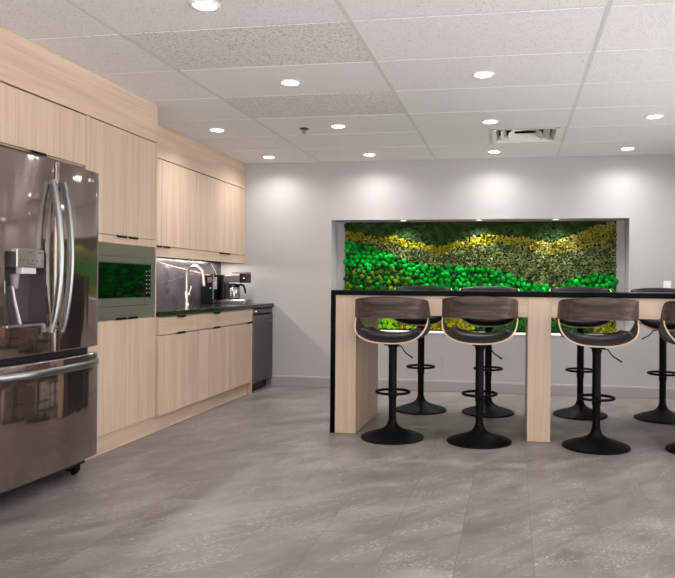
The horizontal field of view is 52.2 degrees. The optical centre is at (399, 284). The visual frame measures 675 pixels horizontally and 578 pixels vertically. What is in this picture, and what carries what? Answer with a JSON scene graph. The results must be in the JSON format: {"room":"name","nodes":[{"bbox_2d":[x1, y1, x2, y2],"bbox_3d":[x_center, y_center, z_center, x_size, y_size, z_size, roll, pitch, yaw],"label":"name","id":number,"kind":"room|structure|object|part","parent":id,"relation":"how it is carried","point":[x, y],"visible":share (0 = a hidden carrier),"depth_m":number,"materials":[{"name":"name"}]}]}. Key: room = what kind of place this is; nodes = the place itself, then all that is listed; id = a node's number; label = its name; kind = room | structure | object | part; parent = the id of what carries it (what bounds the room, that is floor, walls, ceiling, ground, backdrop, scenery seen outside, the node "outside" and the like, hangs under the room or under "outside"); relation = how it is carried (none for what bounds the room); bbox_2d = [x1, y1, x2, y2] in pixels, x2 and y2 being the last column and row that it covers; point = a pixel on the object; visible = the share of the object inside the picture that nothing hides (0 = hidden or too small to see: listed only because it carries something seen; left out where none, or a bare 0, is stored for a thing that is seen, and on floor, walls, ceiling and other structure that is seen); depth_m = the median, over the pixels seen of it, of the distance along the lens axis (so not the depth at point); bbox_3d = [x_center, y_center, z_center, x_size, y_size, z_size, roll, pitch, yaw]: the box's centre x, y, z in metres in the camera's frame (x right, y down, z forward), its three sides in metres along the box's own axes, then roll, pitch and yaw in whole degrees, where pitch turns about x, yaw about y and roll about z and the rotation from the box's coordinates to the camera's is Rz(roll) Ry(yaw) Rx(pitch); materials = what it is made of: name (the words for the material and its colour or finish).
{"room":"common room","nodes":[
{"label":"common room","id":0,"kind":"room"},
{"bbox_2d":[1,82,214,178],"bbox_3d":[-2.678,-0.167,3.326,0.100,2.479,8.280,0,0,9],"label":"wall","id":1,"kind":"structure","parent":0,"point":[1,82],"depth_m":4.67,"materials":[{"name":"grey paint"}]},
{"bbox_2d":[0,82,85,166],"bbox_3d":[-2.244,-0.864,3.762,0.596,0.318,0.848,0,0,9],"label":"upper cabinet","id":2,"kind":"object","parent":1,"relation":"attached to","point":[29,123],"visible":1,"depth_m":3.74,"materials":[{"name":"brown wood"}]},
{"bbox_3d":[-1.960,-0.711,3.714,0.018,0.015,0.110,0,0,9],"label":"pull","id":3,"kind":"part","parent":2,"relation":"part of","materials":[{"name":"black metal"}]},
{"bbox_2d":[0,26,157,142],"bbox_3d":[-2.396,-1.166,2.888,0.584,0.271,4.306,0,0,9],"label":"soffit","id":4,"kind":"structure","parent":1,"relation":"attached to","point":[26,66],"depth_m":3.99,"materials":[{"name":"brown wood"}]},
{"bbox_2d":[157,158,195,259],"bbox_3d":[-2.082,-0.623,5.639,0.302,0.798,1.223,0,0,9],"label":"upper cabinet","id":5,"kind":"object","parent":1,"relation":"attached to","point":[176,185],"visible":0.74,"depth_m":5.84,"materials":[{"name":"brown wood"}]},
{"bbox_3d":[-2.007,-0.667,5.315,0.020,0.706,0.605,0,0,9],"label":"door","id":6,"kind":"part","parent":5,"relation":"part of","materials":[{"name":"brown wood"}]},
{"bbox_2d":[156,257,220,305],"bbox_3d":[-2.133,-0.027,6.229,0.019,0.449,2.371,0,0,9],"label":"backsplash","id":7,"kind":"structure","parent":1,"relation":"attached to","point":[170,272],"depth_m":6.46,"materials":[{"name":"stone"}]},
{"bbox_2d":[157,124,245,188],"bbox_3d":[-1.991,-1.163,6.207,0.290,0.271,2.374,0,0,9],"label":"trim","id":8,"kind":"structure","parent":1,"relation":"attached to","point":[173,147],"depth_m":6.25,"materials":[{"name":"brown wood"}]},
{"bbox_2d":[196,172,244,263],"bbox_3d":[-1.887,-0.622,6.808,0.302,0.798,1.148,0,0,9],"label":"upper cabinet","id":9,"kind":"object","parent":1,"relation":"attached to","point":[220,205],"visible":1,"depth_m":6.71,"materials":[{"name":"brown wood"}]},
{"bbox_3d":[-1.806,-0.665,6.522,0.020,0.706,0.607,0,0,9],"label":"door","id":10,"kind":"part","parent":9,"relation":"part of","materials":[{"name":"brown wood"}]},
{"bbox_3d":[-1.711,-0.665,7.088,0.020,0.706,0.535,0,0,9],"label":"door","id":11,"kind":"part","parent":9,"relation":"part of","materials":[{"name":"brown wood"}]},
{"bbox_2d":[0,386,674,577],"bbox_3d":[0.286,1.147,2.957,6.090,0.100,8.730,0,0,9],"label":"floor","id":12,"kind":"structure","parent":0,"point":[258,484],"depth_m":3.45,"materials":[{"name":"grey tile"}]},
{"bbox_2d":[0,147,98,497],"bbox_3d":[-2.111,0.213,3.595,0.835,1.727,0.827,0,0,9],"label":"fridge","id":13,"kind":"object","parent":12,"relation":"on","point":[49,208],"visible":1,"depth_m":3.48,"materials":[{"name":"grey metal"}]},
{"bbox_3d":[-1.862,-0.144,3.340,0.100,0.997,0.406,0,0,9],"label":"door","id":14,"kind":"part","parent":13,"relation":"part of","materials":[{"name":"silver metal"}]},
{"bbox_3d":[-1.835,0.686,3.548,0.100,0.592,0.827,0,0,9],"label":"freezer drawer","id":15,"kind":"part","parent":13,"relation":"part of","materials":[{"name":"silver metal"}]},
{"bbox_3d":[-1.761,0.441,3.536,0.084,0.037,0.776,0,0,9],"label":"handle","id":16,"kind":"part","parent":13,"relation":"part of","materials":[{"name":"silver metal"}]},
{"bbox_3d":[-1.749,-0.142,3.486,0.089,0.787,0.022,0,0,9],"label":"handle","id":17,"kind":"part","parent":13,"relation":"part of","materials":[{"name":"silver metal"}]},
{"bbox_3d":[-1.735,-0.142,3.567,0.089,0.787,0.022,0,0,9],"label":"handle","id":18,"kind":"part","parent":13,"relation":"part of","materials":[{"name":"silver metal"}]},
{"bbox_3d":[-1.794,-0.143,3.752,0.100,0.997,0.413,0,0,9],"label":"door","id":19,"kind":"part","parent":13,"relation":"part of","materials":[{"name":"silver metal"}]},
{"bbox_2d":[80,114,156,460],"bbox_3d":[-2.118,0.022,4.564,0.596,2.112,0.906,0,0,9],"label":"tall cabinet","id":20,"kind":"object","parent":12,"relation":"on","point":[125,162],"visible":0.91,"depth_m":4.57,"materials":[{"name":"brown wood"}]},
{"bbox_3d":[-1.876,0.597,4.378,0.020,0.723,0.402,0,0,9],"label":"door","id":21,"kind":"part","parent":20,"relation":"part of","materials":[{"name":"brown wood"}]},
{"bbox_3d":[-1.865,-0.669,4.378,0.020,0.699,0.402,0,0,9],"label":"door","id":22,"kind":"part","parent":20,"relation":"part of","materials":[{"name":"brown wood"}]},
{"bbox_2d":[98,242,154,320],"bbox_3d":[-2.031,-0.019,4.592,0.433,0.495,0.766,0,0,9],"label":"microwave","id":23,"kind":"object","parent":20,"relation":"in","point":[126,273],"visible":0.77,"depth_m":4.55,"materials":[{"name":"silver metal"}]},
{"bbox_3d":[-1.827,-0.024,4.511,0.002,0.228,0.562,0,0,9],"label":"glass","id":24,"kind":"part","parent":23,"relation":"part of","materials":[{"name":"black glass"}]},
{"bbox_3d":[-1.837,-0.017,4.553,0.032,0.322,0.648,0,0,9],"label":"door","id":25,"kind":"part","parent":23,"relation":"part of","materials":[{"name":"black glass"}]},
{"bbox_3d":[-1.774,-0.024,4.828,0.003,0.228,0.076,0,0,9],"label":"control panel","id":26,"kind":"part","parent":23,"relation":"part of","materials":[{"name":"black glass"}]},
{"bbox_3d":[-1.812,0.597,4.759,0.020,0.723,0.364,0,0,9],"label":"door","id":27,"kind":"part","parent":20,"relation":"part of","materials":[{"name":"brown wood"}]},
{"bbox_3d":[-1.802,-0.669,4.759,0.020,0.699,0.364,0,0,9],"label":"door","id":28,"kind":"part","parent":20,"relation":"part of","materials":[{"name":"brown wood"}]},
{"bbox_2d":[153,314,197,432],"bbox_3d":[-1.986,0.658,5.314,0.620,0.842,0.617,0,0,9],"label":"base cabinet","id":29,"kind":"object","parent":12,"relation":"on","point":[176,335],"visible":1,"depth_m":5.21,"materials":[{"name":"brown wood"}]},
{"bbox_3d":[-1.704,0.670,5.267,0.020,0.580,0.615,0,0,9],"label":"door","id":30,"kind":"part","parent":29,"relation":"part of","materials":[{"name":"brown wood"}]},
{"bbox_3d":[-1.700,0.308,5.267,0.020,0.126,0.615,0,0,9],"label":"drawer","id":31,"kind":"part","parent":29,"relation":"part of","materials":[{"name":"brown wood"}]},
{"bbox_2d":[156,303,273,316],"bbox_3d":[-1.838,0.217,6.180,0.621,0.035,2.372,0,0,9],"label":"countertop","id":32,"kind":"structure","parent":29,"relation":"on","point":[171,310],"depth_m":5.97,"materials":[{"name":"black stone"}]},
{"bbox_2d":[183,265,205,304],"bbox_3d":[-1.923,0.008,6.472,0.218,0.382,0.106,0,0,9],"label":"kitchen faucet","id":33,"kind":"object","parent":32,"relation":"on","point":[187,294],"visible":0.98,"depth_m":6.44,"materials":[{"name":"silver metal"}]},
{"bbox_3d":[-1.927,-0.052,6.445,0.190,0.263,0.025,0,0,9],"label":"spout","id":34,"kind":"part","parent":33,"relation":"part of","materials":[{"name":"silver metal"}]},
{"bbox_2d":[201,275,216,303],"bbox_3d":[-1.931,0.055,6.960,0.130,0.288,0.105,0,0,9],"label":"water dispenser","id":35,"kind":"object","parent":32,"relation":"on","point":[209,292],"visible":0.96,"depth_m":6.92,"materials":[{"name":"black plastic"}]},
{"bbox_2d":[217,272,250,303],"bbox_3d":[-1.755,0.036,7.118,0.398,0.328,0.149,0,0,9],"label":"coffee maker","id":36,"kind":"object","parent":32,"relation":"on","point":[226,292],"visible":0.89,"depth_m":7.06,"materials":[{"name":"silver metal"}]},
{"bbox_3d":[-1.635,-0.117,7.096,0.156,0.018,0.128,0,0,9],"label":"lid","id":37,"kind":"part","parent":36,"relation":"part of","materials":[{"name":"silver metal"}]},
{"bbox_2d":[192,309,252,416],"bbox_3d":[-1.837,0.659,6.206,0.620,0.842,1.190,0,0,9],"label":"base cabinet","id":38,"kind":"object","parent":12,"relation":"on","point":[224,348],"visible":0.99,"depth_m":6.08,"materials":[{"name":"brown wood"}]},
{"bbox_3d":[-1.599,0.670,5.890,0.020,0.580,0.642,0,0,9],"label":"door","id":39,"kind":"part","parent":38,"relation":"part of","materials":[{"name":"brown wood"}]},
{"bbox_3d":[-1.553,0.309,6.149,0.020,0.126,1.167,0,0,9],"label":"drawer","id":40,"kind":"part","parent":38,"relation":"part of","materials":[{"name":"brown wood"}]},
{"bbox_3d":[-1.503,0.671,6.467,0.020,0.580,0.522,0,0,9],"label":"door","id":41,"kind":"part","parent":38,"relation":"part of","materials":[{"name":"brown wood"}]},
{"bbox_2d":[251,308,272,390],"bbox_3d":[-1.690,0.665,7.062,0.611,0.832,0.533,0,0,9],"label":"dishwasher","id":42,"kind":"object","parent":12,"relation":"on","point":[262,325],"visible":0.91,"depth_m":6.98,"materials":[{"name":"black"}]},
{"bbox_3d":[-1.469,1.033,7.025,0.020,0.100,0.533,0,0,9],"label":"toe panel","id":43,"kind":"part","parent":42,"relation":"part of","materials":[{"name":"black plastic"}]},
{"bbox_3d":[-1.414,0.275,7.017,0.028,0.047,0.529,0,0,9],"label":"control panel","id":44,"kind":"part","parent":42,"relation":"part of","materials":[{"name":"black metal"}]},
{"bbox_2d":[354,296,430,444],"bbox_3d":[-0.045,0.590,4.869,0.548,1.010,0.467,0,0,9],"label":"bar stool","id":45,"kind":"object","parent":12,"relation":"on","point":[389,307],"visible":1,"depth_m":4.72,"materials":[{"name":"black metal"}]},
{"bbox_2d":[357,327,423,342],"bbox_3d":[-0.042,0.360,4.880,0.463,0.106,0.364,0,0,9],"label":"seat cushion","id":46,"kind":"object","parent":45,"relation":"on","point":[370,334],"depth_m":4.72,"materials":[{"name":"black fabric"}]},
{"bbox_2d":[357,296,424,299],"bbox_3d":[-0.067,0.157,4.721,0.493,0.145,0.138,0,0,9],"label":"backrest","id":47,"kind":"object","parent":45,"relation":"on","point":[382,297],"depth_m":4.65,"materials":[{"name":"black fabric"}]},
{"bbox_3d":[-0.046,0.706,4.873,0.068,0.558,0.068,0,0,9],"label":"post","id":48,"kind":"part","parent":45,"relation":"part of","materials":[{"name":"black metal"}]},
{"bbox_3d":[-0.058,0.162,4.772,0.543,0.146,0.265,0,0,9],"label":"backrest","id":49,"kind":"part","parent":45,"relation":"part of","materials":[{"name":"brown wood"}]},
{"bbox_2d":[393,285,451,414],"bbox_3d":[0.193,0.554,5.953,0.548,1.085,0.467,0,0,9],"label":"bar stool","id":50,"kind":"object","parent":12,"relation":"on","point":[420,406],"visible":0.52,"depth_m":5.90,"materials":[{"name":"black metal"}]},
{"bbox_2d":[396,316,441,323],"bbox_3d":[0.193,0.287,5.942,0.463,0.106,0.364,0,0,9],"label":"seat cushion","id":51,"kind":"object","parent":50,"relation":"on","point":[433,319],"depth_m":5.77,"materials":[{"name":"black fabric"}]},
{"bbox_3d":[0.191,0.664,5.949,0.068,0.621,0.068,0,0,9],"label":"post","id":52,"kind":"part","parent":50,"relation":"part of","materials":[{"name":"black metal"}]},
{"bbox_2d":[395,285,450,289],"bbox_3d":[0.221,0.084,6.101,0.493,0.145,0.138,0,0,9],"label":"backrest","id":53,"kind":"object","parent":50,"relation":"on","point":[420,287],"depth_m":6.13,"materials":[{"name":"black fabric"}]},
{"bbox_2d":[442,296,518,448],"bbox_3d":[0.561,0.590,4.767,0.548,1.020,0.467,0,0,9],"label":"bar stool","id":54,"kind":"object","parent":12,"relation":"on","point":[481,307],"visible":1,"depth_m":4.62,"materials":[{"name":"black metal"}]},
{"bbox_2d":[444,296,510,298],"bbox_3d":[0.541,0.152,4.620,0.493,0.145,0.138,0,0,9],"label":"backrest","id":55,"kind":"object","parent":54,"relation":"on","point":[462,297],"depth_m":4.55,"materials":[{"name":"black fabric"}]},
{"bbox_2d":[445,327,513,342],"bbox_3d":[0.566,0.355,4.779,0.463,0.106,0.364,0,0,9],"label":"seat cushion","id":56,"kind":"object","parent":54,"relation":"on","point":[456,334],"depth_m":4.62,"materials":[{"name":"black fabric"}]},
{"bbox_3d":[0.562,0.711,4.772,0.068,0.558,0.068,0,0,9],"label":"post","id":57,"kind":"part","parent":54,"relation":"part of","materials":[{"name":"black metal"}]},
{"bbox_3d":[0.549,0.157,4.671,0.543,0.146,0.265,0,0,9],"label":"backrest","id":58,"kind":"part","parent":54,"relation":"part of","materials":[{"name":"brown wood"}]},
{"bbox_3d":[0.648,0.471,4.707,0.135,0.091,0.012,0,0,28],"label":"lever","id":59,"kind":"part","parent":54,"relation":"part of","materials":[{"name":"black metal"}]},
{"bbox_2d":[459,286,519,417],"bbox_3d":[0.766,0.559,5.858,0.548,1.085,0.467,0,0,9],"label":"bar stool","id":60,"kind":"object","parent":12,"relation":"on","point":[490,410],"visible":0.51,"depth_m":5.79,"materials":[{"name":"black metal"}]},
{"bbox_2d":[462,318,514,325],"bbox_3d":[0.766,0.291,5.846,0.463,0.106,0.364,0,0,9],"label":"seat cushion","id":61,"kind":"object","parent":60,"relation":"on","point":[471,321],"depth_m":5.68,"materials":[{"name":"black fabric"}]},
{"bbox_3d":[0.764,0.669,5.853,0.068,0.621,0.068,0,0,9],"label":"post","id":62,"kind":"part","parent":60,"relation":"part of","materials":[{"name":"black metal"}]},
{"bbox_2d":[461,286,517,290],"bbox_3d":[0.794,0.089,6.005,0.493,0.145,0.138,0,0,9],"label":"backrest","id":63,"kind":"object","parent":60,"relation":"on","point":[478,288],"depth_m":6.04,"materials":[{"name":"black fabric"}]},
{"bbox_2d":[330,289,674,441],"bbox_3d":[1.054,0.580,5.191,3.020,1.047,0.854,0,0,9],"label":"bar table","id":64,"kind":"object","parent":12,"relation":"on","point":[353,359],"visible":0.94,"depth_m":4.95,"materials":[{"name":"beige wood"}]},
{"bbox_3d":[-0.418,0.586,5.437,0.034,1.011,0.854,0,0,9],"label":"panel","id":65,"kind":"part","parent":64,"relation":"part of","materials":[{"name":"black stone"}]},
{"bbox_3d":[-0.324,0.587,5.422,0.155,1.010,0.830,0,0,9],"label":"leg","id":66,"kind":"part","parent":64,"relation":"part of","materials":[{"name":"brown wood"}]},
{"bbox_3d":[1.047,0.598,5.193,0.159,1.010,0.830,0,0,9],"label":"leg","id":67,"kind":"part","parent":64,"relation":"part of","materials":[{"name":"brown wood"}]},
{"bbox_2d":[549,286,611,419],"bbox_3d":[1.534,0.564,5.780,0.548,1.088,0.467,0,0,9],"label":"bar stool","id":68,"kind":"object","parent":12,"relation":"on","point":[579,410],"visible":0.48,"depth_m":5.73,"materials":[{"name":"black metal"}]},
{"bbox_2d":[551,286,609,291],"bbox_3d":[1.562,0.092,5.928,0.493,0.145,0.138,0,0,9],"label":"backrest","id":69,"kind":"object","parent":68,"relation":"on","point":[572,288],"depth_m":5.96,"materials":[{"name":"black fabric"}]},
{"bbox_3d":[1.532,0.673,5.776,0.068,0.623,0.068,0,0,9],"label":"post","id":70,"kind":"part","parent":68,"relation":"part of","materials":[{"name":"black metal"}]},
{"bbox_2d":[556,318,607,326],"bbox_3d":[1.533,0.295,5.769,0.463,0.106,0.364,0,0,9],"label":"seat cushion","id":71,"kind":"object","parent":68,"relation":"on","point":[569,323],"depth_m":5.60,"materials":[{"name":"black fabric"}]},
{"bbox_2d":[557,297,638,454],"bbox_3d":[1.340,0.596,4.637,0.548,1.020,0.467,0,0,9],"label":"bar stool","id":72,"kind":"object","parent":12,"relation":"on","point":[595,442],"visible":1,"depth_m":4.49,"materials":[{"name":"black metal"}]},
{"bbox_3d":[1.340,0.717,4.642,0.068,0.558,0.068,0,0,9],"label":"post","id":73,"kind":"part","parent":72,"relation":"part of","materials":[{"name":"black metal"}]},
{"bbox_3d":[1.327,0.163,4.541,0.543,0.146,0.265,0,0,9],"label":"backrest","id":74,"kind":"part","parent":72,"relation":"part of","materials":[{"name":"brown wood"}]},
{"bbox_2d":[562,329,635,345],"bbox_3d":[1.344,0.361,4.649,0.463,0.106,0.364,0,0,9],"label":"seat cushion","id":75,"kind":"object","parent":72,"relation":"on","point":[622,337],"depth_m":4.49,"materials":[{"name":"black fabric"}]},
{"bbox_2d":[563,297,636,300],"bbox_3d":[1.319,0.158,4.490,0.493,0.145,0.138,0,0,9],"label":"cushion","id":76,"kind":"object","parent":72,"relation":"on","point":[589,298],"depth_m":4.42,"materials":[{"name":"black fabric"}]},
{"bbox_3d":[1.426,0.478,4.578,0.135,0.091,0.012,0,0,28],"label":"lever","id":77,"kind":"part","parent":72,"relation":"part of","materials":[{"name":"black metal"}]},
{"bbox_2d":[629,288,674,424],"bbox_3d":[2.176,0.572,5.643,0.548,1.082,0.467,0,0,9],"label":"bar stool","id":78,"kind":"object","parent":12,"relation":"on","point":[661,414],"visible":0.52,"depth_m":5.61,"materials":[{"name":"black metal"}]},
{"bbox_2d":[631,288,674,291],"bbox_3d":[2.205,0.104,5.790,0.493,0.145,0.138,0,0,9],"label":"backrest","id":79,"kind":"object","parent":78,"relation":"on","point":[640,289],"depth_m":5.83,"materials":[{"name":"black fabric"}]},
{"bbox_2d":[639,319,674,328],"bbox_3d":[2.176,0.306,5.631,0.463,0.106,0.364,0,0,9],"label":"seat cushion","id":80,"kind":"object","parent":78,"relation":"on","point":[649,323],"depth_m":5.48,"materials":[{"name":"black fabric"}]},
{"bbox_3d":[2.175,0.682,5.638,0.068,0.618,0.068,0,0,9],"label":"post","id":81,"kind":"part","parent":78,"relation":"part of","materials":[{"name":"black metal"}]},
{"bbox_2d":[659,301,674,453],"bbox_3d":[2.007,0.603,4.526,0.548,1.018,0.467,0,0,9],"label":"bar stool","id":82,"kind":"object","parent":12,"relation":"on","point":[668,310],"visible":1,"depth_m":4.49,"materials":[{"name":"black fabric"}]},
{"bbox_3d":[1.995,0.170,4.429,0.543,0.146,0.265,0,0,9],"label":"backrest","id":83,"kind":"part","parent":82,"relation":"part of","materials":[{"name":"brown wood"}]},
{"bbox_2d":[668,331,674,338],"bbox_3d":[2.012,0.369,4.537,0.463,0.106,0.364,0,0,9],"label":"seat cushion","id":84,"kind":"object","parent":82,"relation":"on","point":[671,334],"depth_m":4.43,"materials":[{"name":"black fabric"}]},
{"bbox_2d":[0,0,674,162],"bbox_3d":[0.286,-1.282,2.833,5.890,0.007,8.280,0,0,9],"label":"ceiling","id":85,"kind":"structure","parent":0,"point":[651,27],"depth_m":4.06,"materials":[{"name":"tile"}]},
{"bbox_2d":[189,0,219,11],"bbox_3d":[-0.897,-1.288,3.158,0.142,0.014,0.142,0,0,9],"label":"recessed light","id":86,"kind":"object","parent":85,"relation":"in","point":[201,5],"visible":1,"depth_m":3.15,"materials":[{"name":"white paint"}]},
{"bbox_2d":[209,128,225,131],"bbox_3d":[-1.526,-1.294,5.736,0.142,0.014,0.142,0,0,9],"label":"recessed light","id":87,"kind":"object","parent":85,"relation":"in","point":[210,129],"visible":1,"depth_m":5.73,"materials":[{"name":"white paint"}]},
{"bbox_2d":[262,156,275,158],"bbox_3d":[-1.324,-1.292,6.945,0.142,0.014,0.142,0,0,9],"label":"recessed light","id":88,"kind":"object","parent":85,"relation":"in","point":[268,157],"visible":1,"depth_m":6.94,"materials":[{"name":"white paint"}]},
{"bbox_2d":[279,79,300,85],"bbox_3d":[-0.695,-1.287,4.366,0.142,0.014,0.142,0,0,9],"label":"recessed light","id":89,"kind":"object","parent":85,"relation":"in","point":[287,82],"visible":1,"depth_m":4.35,"materials":[{"name":"white paint"}]},
{"bbox_2d":[300,127,307,133],"bbox_3d":[-0.786,-1.266,5.648,0.072,0.043,0.072,0,0,9],"label":"sprinkler","id":90,"kind":"object","parent":85,"relation":"attached to","point":[304,129],"visible":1,"depth_m":5.64,"materials":[{"name":"black"}]},
{"bbox_2d":[330,124,346,128],"bbox_3d":[-0.495,-1.285,5.564,0.142,0.014,0.142,0,0,9],"label":"recessed light","id":91,"kind":"object","parent":85,"relation":"in","point":[337,126],"visible":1,"depth_m":5.55,"materials":[{"name":"white paint"}]},
{"bbox_2d":[26,0,674,163],"bbox_3d":[0.286,-1.289,2.833,5.890,0.025,8.280,0,0,9],"label":"trim","id":92,"kind":"structure","parent":85,"relation":"attached to","point":[609,5],"depth_m":4.03,"materials":[{"name":"grey metal"}]},
{"bbox_2d":[362,153,375,155],"bbox_3d":[-0.294,-1.284,6.772,0.142,0.014,0.142,0,0,9],"label":"recessed light","id":93,"kind":"object","parent":85,"relation":"in","point":[364,154],"visible":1,"depth_m":6.75,"materials":[{"name":"white paint"}]},
{"bbox_2d":[472,71,494,78],"bbox_3d":[0.513,-1.277,4.164,0.142,0.014,0.142,0,0,9],"label":"recessed light","id":94,"kind":"object","parent":85,"relation":"in","point":[480,74],"visible":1,"depth_m":4.15,"materials":[{"name":"white paint"}]},
{"bbox_2d":[481,119,498,123],"bbox_3d":[0.713,-1.275,5.362,0.142,0.014,0.142,0,0,9],"label":"recessed light","id":95,"kind":"object","parent":85,"relation":"in","point":[489,121],"visible":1,"depth_m":5.34,"materials":[{"name":"white paint"}]},
{"bbox_2d":[487,150,501,152],"bbox_3d":[0.915,-1.274,6.571,0.142,0.014,0.142,0,0,9],"label":"recessed light","id":96,"kind":"object","parent":85,"relation":"in","point":[490,151],"visible":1,"depth_m":6.54,"materials":[{"name":"white paint"}]},
{"bbox_2d":[491,128,560,143],"bbox_3d":[1.084,-1.335,5.884,0.568,0.131,0.568,0,0,9],"label":"ceiling vent","id":97,"kind":"object","parent":85,"relation":"in","point":[530,135],"visible":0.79,"depth_m":6.00,"materials":[{"name":"white metal"}]},
{"bbox_2d":[620,147,634,149],"bbox_3d":[2.128,-1.264,6.368,0.142,0.014,0.142,0,0,9],"label":"recessed light","id":98,"kind":"object","parent":85,"relation":"in","point":[623,148],"visible":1,"depth_m":6.34,"materials":[{"name":"white paint"}]},
{"bbox_2d":[645,114,663,118],"bbox_3d":[1.926,-1.265,5.160,0.142,0.014,0.142,0,0,9],"label":"recessed light","id":99,"kind":"object","parent":85,"relation":"in","point":[653,116],"visible":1,"depth_m":5.14,"materials":[{"name":"white paint"}]},
{"bbox_2d":[221,155,674,387],"bbox_3d":[0.986,-0.136,7.085,6.090,2.479,0.340,0,0,9],"label":"wall","id":100,"kind":"structure","parent":0,"point":[296,214],"depth_m":7.00,"materials":[{"name":"grey paint"}]},
{"bbox_2d":[262,307,271,385],"bbox_3d":[-1.656,0.659,7.340,0.602,0.844,0.021,0,0,9],"label":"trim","id":101,"kind":"structure","parent":100,"relation":"attached to","point":[268,380],"depth_m":7.29,"materials":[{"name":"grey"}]},
{"bbox_2d":[424,356,441,379],"bbox_3d":[0.321,0.863,7.018,0.236,0.241,0.007,0,0,9],"label":"access panel","id":102,"kind":"object","parent":100,"relation":"attached to","point":[435,373],"visible":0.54,"depth_m":7.01,"materials":[{"name":"grey paint"}]},
{"bbox_2d":[271,375,674,398],"bbox_3d":[1.241,1.049,6.862,5.295,0.112,0.013,0,0,9],"label":"baseboard","id":103,"kind":"structure","parent":100,"relation":"attached to","point":[276,380],"depth_m":6.91,"materials":[{"name":"grey paint"}]},
{"bbox_2d":[343,220,618,333],"bbox_3d":[0.812,-0.083,7.168,2.874,1.169,0.105,0,0,9],"label":"wall panel","id":104,"kind":"object","parent":100,"relation":"attached to","point":[534,255],"visible":0.68,"depth_m":7.16,"materials":[{"name":"green plant"}]},
{"bbox_2d":[381,330,602,335],"bbox_3d":[0.785,0.505,7.076,3.010,0.012,0.270,0,0,9],"label":"trim","id":105,"kind":"structure","parent":100,"relation":"attached to","point":[430,332],"depth_m":7.02,"materials":[{"name":"white"}]},
{"bbox_2d":[663,281,670,287],"bbox_3d":[2.603,0.027,6.637,0.070,0.115,0.010,0,0,9],"label":"light switch","id":106,"kind":"object","parent":100,"relation":"attached to","point":[666,284],"visible":0.53,"depth_m":6.63,"materials":[{"name":"white plastic"}]}
]}

